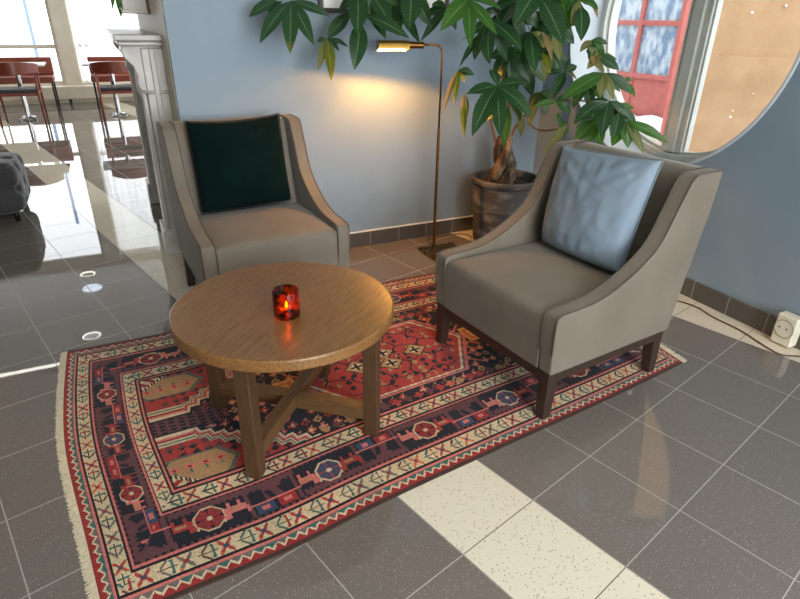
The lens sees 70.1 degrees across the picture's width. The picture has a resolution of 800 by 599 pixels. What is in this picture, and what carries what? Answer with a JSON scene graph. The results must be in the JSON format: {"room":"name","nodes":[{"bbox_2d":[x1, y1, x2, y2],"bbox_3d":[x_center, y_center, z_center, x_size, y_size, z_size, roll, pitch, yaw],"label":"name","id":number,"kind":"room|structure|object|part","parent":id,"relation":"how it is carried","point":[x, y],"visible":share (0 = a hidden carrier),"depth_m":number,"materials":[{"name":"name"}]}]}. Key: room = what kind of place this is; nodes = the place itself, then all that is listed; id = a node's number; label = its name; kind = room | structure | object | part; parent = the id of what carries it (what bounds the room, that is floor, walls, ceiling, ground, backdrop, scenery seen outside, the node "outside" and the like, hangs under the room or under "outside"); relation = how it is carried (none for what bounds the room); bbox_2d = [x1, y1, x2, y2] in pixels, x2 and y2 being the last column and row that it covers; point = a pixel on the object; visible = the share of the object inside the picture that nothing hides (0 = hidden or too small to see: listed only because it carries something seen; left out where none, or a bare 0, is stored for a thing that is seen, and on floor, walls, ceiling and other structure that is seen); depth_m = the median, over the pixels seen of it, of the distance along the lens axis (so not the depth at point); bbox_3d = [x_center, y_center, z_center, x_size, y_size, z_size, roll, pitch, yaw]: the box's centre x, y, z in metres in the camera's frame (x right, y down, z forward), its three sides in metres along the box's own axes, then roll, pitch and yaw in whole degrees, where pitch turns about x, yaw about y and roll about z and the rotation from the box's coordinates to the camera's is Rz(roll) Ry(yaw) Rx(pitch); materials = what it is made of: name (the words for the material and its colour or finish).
{"room":"hotel lobby lounge","nodes":[
{"label":"hotel lobby lounge","id":0,"kind":"room"},
{"bbox_2d":[0,0,133,104],"bbox_3d":[-6.609,-4.584,8.817,9.340,3.000,0.200,-11,29,-24],"label":"wall","id":1,"kind":"structure","parent":0,"point":[57,9],"depth_m":9.50,"materials":[{"name":"beige paint"}]},
{"bbox_2d":[0,0,65,85],"bbox_3d":[-7.027,-4.564,8.588,3.000,2.550,0.080,-11,29,-24],"label":"window","id":2,"kind":"structure","parent":1,"relation":"in","point":[55,46],"depth_m":9.37,"materials":[{"name":"beige paint"}]},
{"bbox_2d":[64,0,130,82],"bbox_3d":[-4.226,-5.121,9.832,2.770,2.550,0.080,-11,29,-24],"label":"window","id":3,"kind":"structure","parent":1,"relation":"in","point":[64,0],"depth_m":9.62,"materials":[{"name":"beige paint"}]},
{"bbox_2d":[65,0,138,82],"bbox_3d":[-4.538,-4.966,9.503,1.850,2.490,0.075,-11,29,-24],"label":"sheer curtain","id":4,"kind":"object","parent":1,"relation":"hanging from","point":[89,20],"visible":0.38,"depth_m":9.48,"materials":[{"name":"white fabric"}]},
{"bbox_2d":[137,0,178,120],"bbox_3d":[-0.376,-2.178,4.122,2.740,3.000,1.940,-11,29,-24],"label":"wall","id":5,"kind":"structure","parent":0,"point":[154,22],"depth_m":3.13,"materials":[{"name":"beige paint"}]},
{"bbox_2d":[111,0,150,17],"bbox_3d":[-1.663,-1.908,3.458,0.202,0.365,0.400,-11,29,-24],"label":"wall planter","id":6,"kind":"object","parent":5,"relation":"attached to","point":[124,6],"visible":1,"depth_m":3.39,"materials":[{"name":"white paint"}]},
{"bbox_3d":[-1.649,-1.779,3.530,0.145,0.022,0.360,-11,29,-24],"label":"moulding","id":7,"kind":"part","parent":6,"relation":"part of","materials":[{"name":"white paint"}]},
{"bbox_2d":[162,0,542,231],"bbox_3d":[0.061,-1.779,3.322,2.736,3.000,0.050,-11,29,-24],"label":"wall","id":8,"kind":"structure","parent":0,"point":[370,131],"depth_m":3.46,"materials":[{"name":"blue paint"}]},
{"bbox_2d":[318,0,448,14],"bbox_3d":[-0.073,-1.912,3.132,0.810,0.620,0.024,-11,29,-24],"label":"framed picture","id":9,"kind":"object","parent":8,"relation":"attached to","point":[329,6],"visible":0.07,"depth_m":3.12},
{"bbox_2d":[350,217,472,247],"bbox_3d":[-0.099,-0.433,3.866,2.390,0.098,0.013,-11,29,-24],"label":"baseboard","id":10,"kind":"structure","parent":8,"relation":"attached to","point":[461,224],"depth_m":3.93,"materials":[{"name":"tile"}]},
{"bbox_2d":[350,215,472,233],"bbox_3d":[-0.098,-0.480,3.844,2.390,0.006,0.014,-11,29,-24],"label":"trim","id":11,"kind":"structure","parent":8,"relation":"attached to","point":[470,215],"depth_m":3.91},
{"bbox_2d":[0,100,799,598],"bbox_3d":[-3.268,-0.103,3.299,9.340,0.100,15.600,-11,29,-24],"label":"floor","id":12,"kind":"structure","parent":0,"point":[683,483],"depth_m":1.95,"materials":[{"name":"tile"}]},
{"bbox_2d":[0,152,30,221],"bbox_3d":[-3.113,-0.814,4.172,0.650,0.416,0.620,-11,29,-24],"label":"pouf","id":13,"kind":"object","parent":12,"relation":"on","point":[15,189],"visible":1,"depth_m":4.08,"materials":[{"name":"grey fabric"}]},
{"bbox_2d":[0,62,48,128],"bbox_3d":[-5.105,-2.756,7.638,0.600,0.802,0.543,-11,29,-24],"label":"wooden armchair","id":14,"kind":"object","parent":12,"relation":"on","point":[6,68],"visible":1,"depth_m":7.49,"materials":[{"name":"brown wood"}]},
{"bbox_3d":[-5.423,-2.720,7.755,0.031,0.624,0.104,-8,27,-17],"label":"leg","id":15,"kind":"part","parent":14,"relation":"part of","materials":[{"name":"brown wood"}]},
{"bbox_3d":[-5.112,-2.805,7.632,0.470,0.043,0.425,-11,29,-24],"label":"seat","id":16,"kind":"part","parent":14,"relation":"part of","materials":[{"name":"black leather"}]},
{"bbox_3d":[-5.039,-2.991,7.385,0.600,0.155,0.185,-11,29,-24],"label":"backrest","id":17,"kind":"part","parent":14,"relation":"part of","materials":[{"name":"brown wood"}]},
{"bbox_3d":[-5.112,-2.767,7.648,0.490,0.040,0.430,-11,29,-24],"label":"seat frame","id":18,"kind":"part","parent":14,"relation":"part of","materials":[{"name":"brown wood"}]},
{"bbox_3d":[-4.796,-2.659,7.606,0.039,0.665,0.144,-11,29,-24],"label":"leg","id":19,"kind":"part","parent":14,"relation":"part of","materials":[{"name":"brown wood"}]},
{"bbox_3d":[-4.981,-2.808,7.952,0.034,0.624,0.103,-11,29,-24],"label":"leg","id":20,"kind":"part","parent":14,"relation":"part of","materials":[{"name":"brown wood"}]},
{"bbox_2d":[15,62,45,120],"bbox_3d":[-5.318,-2.921,8.031,0.720,0.741,0.570,-11,29,-24],"label":"pedestal table","id":21,"kind":"object","parent":12,"relation":"on","point":[39,64],"visible":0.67,"depth_m":8.07,"materials":[{"name":"silver metal"}]},
{"bbox_2d":[0,57,61,114],"bbox_3d":[-5.692,-3.146,8.436,1.070,0.780,0.530,-11,29,-24],"label":"table","id":22,"kind":"object","parent":12,"relation":"on","point":[46,75],"visible":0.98,"depth_m":8.46,"materials":[{"name":"brown wood"}]},
{"bbox_3d":[-5.784,-3.477,8.494,1.070,0.240,0.090,-11,29,-24],"label":"backrest","id":23,"kind":"part","parent":22,"relation":"part of","materials":[{"name":"brown wood"}]},
{"bbox_3d":[-5.684,-3.234,8.377,1.070,0.090,0.500,-11,29,-24],"label":"seat","id":24,"kind":"part","parent":22,"relation":"part of","materials":[{"name":"brown wood"}]},
{"bbox_3d":[-5.138,-2.994,8.521,0.024,0.450,0.024,-11,29,-24],"label":"leg","id":25,"kind":"part","parent":22,"relation":"part of","materials":[{"name":"black metal"}]},
{"bbox_3d":[-5.322,-3.162,8.859,0.024,0.450,0.024,-11,29,-24],"label":"leg","id":26,"kind":"part","parent":22,"relation":"part of","materials":[{"name":"black metal"}]},
{"bbox_2d":[2,84,132,103],"bbox_3d":[-5.579,-3.435,9.589,3.800,0.291,0.160,-11,29,-24],"label":"radiator","id":27,"kind":"object","parent":12,"relation":"on","point":[69,92],"visible":0.28,"depth_m":9.52,"materials":[{"name":"beige metal"}]},
{"bbox_2d":[42,84,110,86],"bbox_3d":[-5.564,-3.566,9.532,3.747,0.006,0.140,-11,29,-24],"label":"grille","id":28,"kind":"object","parent":27,"relation":"attached to","point":[105,84],"depth_m":9.56,"materials":[{"name":"metal"}]},
{"bbox_2d":[81,61,127,116],"bbox_3d":[-4.239,-3.116,8.470,0.720,0.741,0.570,-11,29,-24],"label":"pedestal table","id":29,"kind":"object","parent":12,"relation":"on","point":[112,78],"visible":0.6,"depth_m":8.49,"materials":[{"name":"silver metal"}]},
{"bbox_2d":[87,56,129,112],"bbox_3d":[-4.313,-3.406,9.018,0.990,0.780,0.530,-11,29,-24],"label":"table","id":30,"kind":"object","parent":12,"relation":"on","point":[102,77],"visible":0.41,"depth_m":8.77,"materials":[{"name":"brown wood"}]},
{"bbox_3d":[-4.631,-3.080,8.716,0.024,0.450,0.024,-11,29,-24],"label":"leg","id":31,"kind":"part","parent":30,"relation":"part of","materials":[{"name":"black metal"}]},
{"bbox_3d":[-4.404,-3.736,9.077,0.990,0.240,0.090,-11,29,-24],"label":"backrest","id":32,"kind":"part","parent":30,"relation":"part of","materials":[{"name":"brown wood"}]},
{"bbox_3d":[-4.304,-3.494,8.960,0.990,0.090,0.500,-11,29,-24],"label":"seat","id":33,"kind":"part","parent":30,"relation":"part of","materials":[{"name":"brown wood"}]},
{"bbox_2d":[89,61,132,123],"bbox_3d":[-3.982,-2.950,8.077,0.600,0.802,0.543,-11,29,-24],"label":"wooden armchair","id":34,"kind":"object","parent":12,"relation":"on","point":[110,67],"visible":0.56,"depth_m":7.80,"materials":[{"name":"brown wood"}]},
{"bbox_3d":[-4.118,-2.764,7.848,0.039,0.665,0.144,-11,29,-24],"label":"leg","id":35,"kind":"part","parent":34,"relation":"part of","materials":[{"name":"brown wood"}]},
{"bbox_3d":[-3.916,-3.185,7.824,0.600,0.155,0.185,-11,29,-24],"label":"backrest","id":36,"kind":"part","parent":34,"relation":"part of","materials":[{"name":"brown wood"}]},
{"bbox_3d":[-3.989,-3.000,8.070,0.470,0.043,0.425,-11,29,-24],"label":"seat","id":37,"kind":"part","parent":34,"relation":"part of","materials":[{"name":"black leather"}]},
{"bbox_3d":[-3.988,-2.961,8.087,0.490,0.040,0.430,-11,29,-24],"label":"seat frame","id":38,"kind":"part","parent":34,"relation":"part of","materials":[{"name":"brown wood"}]},
{"bbox_2d":[106,29,181,254],"bbox_3d":[-1.745,-1.149,3.935,0.240,1.270,1.570,-11,29,-24],"label":"fireplace","id":39,"kind":"object","parent":12,"relation":"on","point":[142,52],"visible":0.88,"depth_m":3.30,"materials":[{"name":"stone"}]},
{"bbox_2d":[106,29,161,40],"bbox_3d":[-1.735,-1.705,3.663,0.240,0.032,1.570,-11,29,-24],"label":"mantel shelf","id":40,"kind":"object","parent":39,"relation":"attached to","point":[116,34],"depth_m":3.06,"materials":[{"name":"stone"}]},
{"bbox_3d":[-1.729,-1.680,3.679,0.225,0.026,1.530,-11,29,-24],"label":"shelf moulding","id":41,"kind":"part","parent":39,"relation":"part of","materials":[{"name":"stone"}]},
{"bbox_2d":[156,114,349,285],"bbox_3d":[-0.755,-0.440,2.972,0.720,0.873,0.800,-13,29,-26],"label":"armchair","id":42,"kind":"object","parent":12,"relation":"on","point":[304,228],"visible":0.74,"depth_m":2.83,"materials":[{"name":"beige fabric"}]},
{"bbox_3d":[-1.039,-0.468,2.784,0.068,0.660,0.795,-13,29,-26],"label":"arm","id":43,"kind":"part","parent":42,"relation":"part of","materials":[{"name":"beige fabric"}]},
{"bbox_3d":[-1.166,-0.176,3.174,0.056,0.210,0.056,-13,29,-26],"label":"leg","id":44,"kind":"part","parent":42,"relation":"part of","materials":[{"name":"brown wood"}]},
{"bbox_3d":[-0.888,-0.642,3.142,0.582,0.660,0.246,-13,29,-26],"label":"backrest","id":45,"kind":"part","parent":42,"relation":"part of","materials":[{"name":"beige fabric"}]},
{"bbox_2d":[183,113,291,213],"bbox_3d":[-0.828,-0.710,2.974,0.495,0.457,0.212,-11,29,-24],"label":"cushion","id":46,"kind":"object","parent":42,"relation":"on","point":[241,164],"visible":1,"depth_m":2.92,"materials":[{"name":"green fabric"}]},
{"bbox_3d":[-0.711,-0.306,2.946,0.584,0.236,0.604,-13,29,-26],"label":"seat","id":47,"kind":"part","parent":42,"relation":"part of","materials":[{"name":"beige fabric"}]},
{"bbox_3d":[-0.470,-0.599,3.073,0.068,0.660,0.795,-13,29,-26],"label":"arm","id":48,"kind":"part","parent":42,"relation":"part of","materials":[{"name":"beige fabric"}]},
{"bbox_2d":[55,272,685,598],"bbox_3d":[-0.049,0.272,2.529,2.590,0.006,1.498,-13,29,-27],"label":"rug","id":49,"kind":"object","parent":12,"relation":"on","point":[162,503],"visible":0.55,"depth_m":2.04,"materials":[{"name":"fabric"}]},
{"bbox_2d":[168,262,393,479],"bbox_3d":[-0.396,0.229,2.046,0.744,0.484,0.744,-11,29,-24],"label":"coffee table","id":50,"kind":"object","parent":49,"relation":"on","point":[227,320],"visible":0.95,"depth_m":1.89,"materials":[{"name":"brown wood"}]},
{"bbox_3d":[-0.693,0.210,2.120,0.049,0.443,0.049,7,27,12],"label":"leg","id":51,"kind":"part","parent":50,"relation":"part of","materials":[{"name":"brown wood"}]},
{"bbox_3d":[-0.470,0.377,1.787,0.049,0.443,0.049,7,27,12],"label":"leg","id":52,"kind":"part","parent":50,"relation":"part of","materials":[{"name":"brown wood"}]},
{"bbox_2d":[272,284,299,320],"bbox_3d":[-0.366,0.010,1.836,0.085,0.094,0.085,-11,29,-24],"label":"candle holder","id":53,"kind":"object","parent":50,"relation":"on","point":[285,297],"visible":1,"depth_m":1.81,"materials":[{"name":"red glass"}]},
{"bbox_3d":[-0.398,0.364,2.112,0.566,0.052,0.045,7,27,12],"label":"cross rail","id":54,"kind":"part","parent":50,"relation":"part of","materials":[{"name":"brown wood"}]},
{"bbox_3d":[-0.398,0.364,2.112,0.045,0.052,0.566,7,27,12],"label":"cross rail","id":55,"kind":"part","parent":50,"relation":"part of","materials":[{"name":"brown wood"}]},
{"bbox_3d":[-0.322,0.118,2.322,0.049,0.443,0.049,7,27,12],"label":"leg","id":56,"kind":"part","parent":50,"relation":"part of","materials":[{"name":"brown wood"}]},
{"bbox_3d":[-0.099,0.284,1.990,0.049,0.443,0.049,7,27,12],"label":"leg","id":57,"kind":"part","parent":50,"relation":"part of","materials":[{"name":"brown wood"}]},
{"bbox_2d":[435,138,723,419],"bbox_3d":[0.688,-0.149,2.423,0.800,0.867,0.720,-15,30,-29],"label":"armchair","id":58,"kind":"object","parent":49,"relation":"on","point":[557,315],"visible":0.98,"depth_m":2.23,"materials":[{"name":"beige fabric"}]},
{"bbox_3d":[0.206,0.106,2.638,0.056,0.204,0.056,-15,30,-29],"label":"leg","id":59,"kind":"part","parent":58,"relation":"part of","materials":[{"name":"brown wood"}]},
{"bbox_3d":[0.517,-0.363,2.627,0.795,0.660,0.068,-15,30,-29],"label":"arm","id":60,"kind":"part","parent":58,"relation":"part of","materials":[{"name":"beige fabric"}]},
{"bbox_3d":[0.607,-0.028,2.427,0.604,0.236,0.584,-15,30,-29],"label":"seat","id":61,"kind":"part","parent":58,"relation":"part of","materials":[{"name":"beige fabric"}]},
{"bbox_3d":[0.549,0.351,2.151,0.056,0.204,0.056,-15,30,-29],"label":"leg","id":62,"kind":"part","parent":58,"relation":"part of","materials":[{"name":"brown wood"}]},
{"bbox_3d":[0.639,0.088,2.507,0.666,0.043,0.696,-15,30,-29],"label":"frame","id":63,"kind":"part","parent":58,"relation":"part of","materials":[{"name":"brown wood"}]},
{"bbox_2d":[542,145,664,273],"bbox_3d":[0.793,-0.401,2.410,0.219,0.456,0.504,-17,31,-32],"label":"cushion","id":64,"kind":"object","parent":58,"relation":"on","point":[596,204],"visible":1,"depth_m":2.31,"materials":[{"name":"blue fabric"}]},
{"bbox_3d":[0.923,-0.302,2.512,0.246,0.660,0.582,-15,30,-29],"label":"backrest","id":65,"kind":"part","parent":58,"relation":"part of","materials":[{"name":"beige fabric"}]},
{"bbox_3d":[0.864,-0.116,2.133,0.795,0.660,0.068,-15,30,-29],"label":"arm","id":66,"kind":"part","parent":58,"relation":"part of","materials":[{"name":"beige fabric"}]},
{"bbox_3d":[1.069,0.215,2.448,0.056,0.204,0.056,-15,30,-29],"label":"leg","id":67,"kind":"part","parent":58,"relation":"part of","materials":[{"name":"brown wood"}]},
{"bbox_2d":[376,40,456,260],"bbox_3d":[0.156,-0.856,3.415,0.550,1.262,0.270,-11,29,-24],"label":"floor lamp","id":68,"kind":"object","parent":12,"relation":"on","point":[431,251],"visible":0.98,"depth_m":3.40,"materials":[{"name":"gold metal"}]},
{"bbox_3d":[-0.039,-1.401,3.150,0.175,0.056,0.062,-7,27,-16],"label":"lamp shade","id":69,"kind":"part","parent":68,"relation":"part of","materials":[{"name":"gold metal"}]},
{"bbox_2d":[427,234,472,243],"bbox_3d":[0.343,-0.416,3.938,0.322,0.012,0.240,0,26,-3],"label":"lamp cord","id":70,"kind":"object","parent":12,"relation":"on","point":[447,234],"visible":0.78,"depth_m":4.01,"materials":[{"name":"black plastic"}]},
{"bbox_2d":[249,0,667,239],"bbox_3d":[0.325,-1.094,2.986,1.956,2.072,1.170,-11,29,-24],"label":"tree","id":71,"kind":"object","parent":12,"relation":"on","point":[499,191],"visible":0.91,"depth_m":3.00,"materials":[{"name":"green plant"}]},
{"bbox_3d":[0.697,-0.615,3.871,0.456,0.447,0.456,-11,29,-24],"label":"pot","id":72,"kind":"part","parent":71,"relation":"part of","materials":[{"name":"grey ceramic"}]},
{"bbox_2d":[677,300,799,356],"bbox_3d":[1.582,0.070,2.896,1.006,0.099,0.289,20,32,34],"label":"power cord","id":73,"kind":"object","parent":12,"relation":"on","point":[677,300],"visible":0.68,"depth_m":2.82,"materials":[{"name":"grey plastic"}]},
{"bbox_2d":[533,40,799,316],"bbox_3d":[2.699,-0.581,0.967,0.380,3.000,7.010,-11,29,-24],"label":"wall","id":74,"kind":"structure","parent":0,"point":[747,251],"depth_m":2.77,"materials":[{"name":"blue paint"}]},
{"bbox_2d":[569,0,799,163],"bbox_3d":[1.579,-1.491,3.079,0.383,1.506,1.506,-11,29,-24],"label":"window","id":75,"kind":"structure","parent":74,"relation":"in","point":[704,17],"depth_m":3.30,"materials":[{"name":"grey paint"}]},
{"bbox_3d":[1.661,-1.517,3.135,0.110,1.380,0.068,-11,29,-24],"label":"post","id":76,"kind":"part","parent":75,"relation":"part of","materials":[{"name":"grey paint"}]},
{"bbox_2d":[680,277,799,349],"bbox_3d":[2.501,0.759,1.520,0.013,0.100,7.000,-11,29,-24],"label":"baseboard","id":77,"kind":"structure","parent":74,"relation":"attached to","point":[762,321],"depth_m":2.96,"materials":[{"name":"tile"}]},
{"bbox_2d":[770,311,799,347],"bbox_3d":[1.821,0.140,2.684,0.061,0.148,0.094,-11,29,-24],"label":"wall socket","id":78,"kind":"object","parent":74,"relation":"attached to","point":[786,331],"visible":1,"depth_m":2.66,"materials":[{"name":"beige plastic"}]},
{"label":"outside","id":79,"kind":"structure","parent":0,"visible":0},
{"bbox_3d":[4.326,-2.132,7.904,8.600,0.450,20.000,-11,29,-24],"label":"snow","id":80,"kind":"object","parent":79,"visible":0},
{"bbox_2d":[634,114,662,139],"bbox_3d":[1.989,-2.074,6.738,0.745,0.402,2.000,-11,29,-24],"label":"snow bank","id":81,"kind":"object","parent":80,"relation":"on","point":[655,121],"visible":0.06,"depth_m":6.01,"materials":[{"name":"white snow"}]},
{"bbox_2d":[615,0,691,141],"bbox_3d":[2.350,-3.068,6.500,0.060,2.400,2.090,-11,29,-24],"label":"door","id":82,"kind":"structure","parent":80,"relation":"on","point":[649,33],"depth_m":6.04,"materials":[{"name":"paint"}]},
{"bbox_3d":[2.450,-2.223,6.659,0.025,0.745,0.460,-11,29,-24],"label":"panel","id":83,"kind":"part","parent":82,"relation":"part of","materials":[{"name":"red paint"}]},
{"bbox_3d":[2.461,-2.807,6.374,0.006,0.467,0.460,-11,29,-24],"label":"pane","id":84,"kind":"part","parent":82,"relation":"part of","materials":[{"name":"glass"}]},
{"bbox_3d":[2.469,-3.272,6.147,0.006,0.472,0.460,-11,29,-24],"label":"pane","id":85,"kind":"part","parent":82,"relation":"part of","materials":[{"name":"glass"}]},
{"bbox_3d":[2.673,-2.018,6.249,0.025,0.745,0.460,-11,29,-24],"label":"panel","id":86,"kind":"part","parent":82,"relation":"part of","materials":[{"name":"red paint"}]},
{"bbox_3d":[2.684,-2.603,5.964,0.006,0.467,0.460,-11,29,-24],"label":"pane","id":87,"kind":"part","parent":82,"relation":"part of","materials":[{"name":"glass"}]},
{"bbox_3d":[2.692,-3.067,5.737,0.006,0.472,0.460,-11,29,-24],"label":"pane","id":88,"kind":"part","parent":82,"relation":"part of","materials":[{"name":"glass"}]},
{"bbox_2d":[661,0,799,151],"bbox_3d":[6.336,-5.195,3.618,7.000,8.920,0.327,7,27,12],"label":"wall","id":89,"kind":"structure","parent":80,"relation":"on","point":[756,45],"depth_m":5.65,"materials":[{"name":"paint"}]},
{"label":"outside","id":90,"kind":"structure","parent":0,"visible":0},
{"bbox_2d":[0,49,61,80],"bbox_3d":[-13.297,-9.247,22.614,20.000,0.250,31.200,-11,29,-24],"label":"ground","id":91,"kind":"structure","parent":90,"point":[51,53],"depth_m":26.82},
{"bbox_2d":[22,0,38,56],"bbox_3d":[-7.754,-5.998,11.839,0.069,3.550,0.069,-11,29,-24],"label":"pole","id":92,"kind":"object","parent":91,"relation":"on","point":[23,1],"visible":0.48,"depth_m":11.95,"materials":[{"name":"metal"}]}
]}

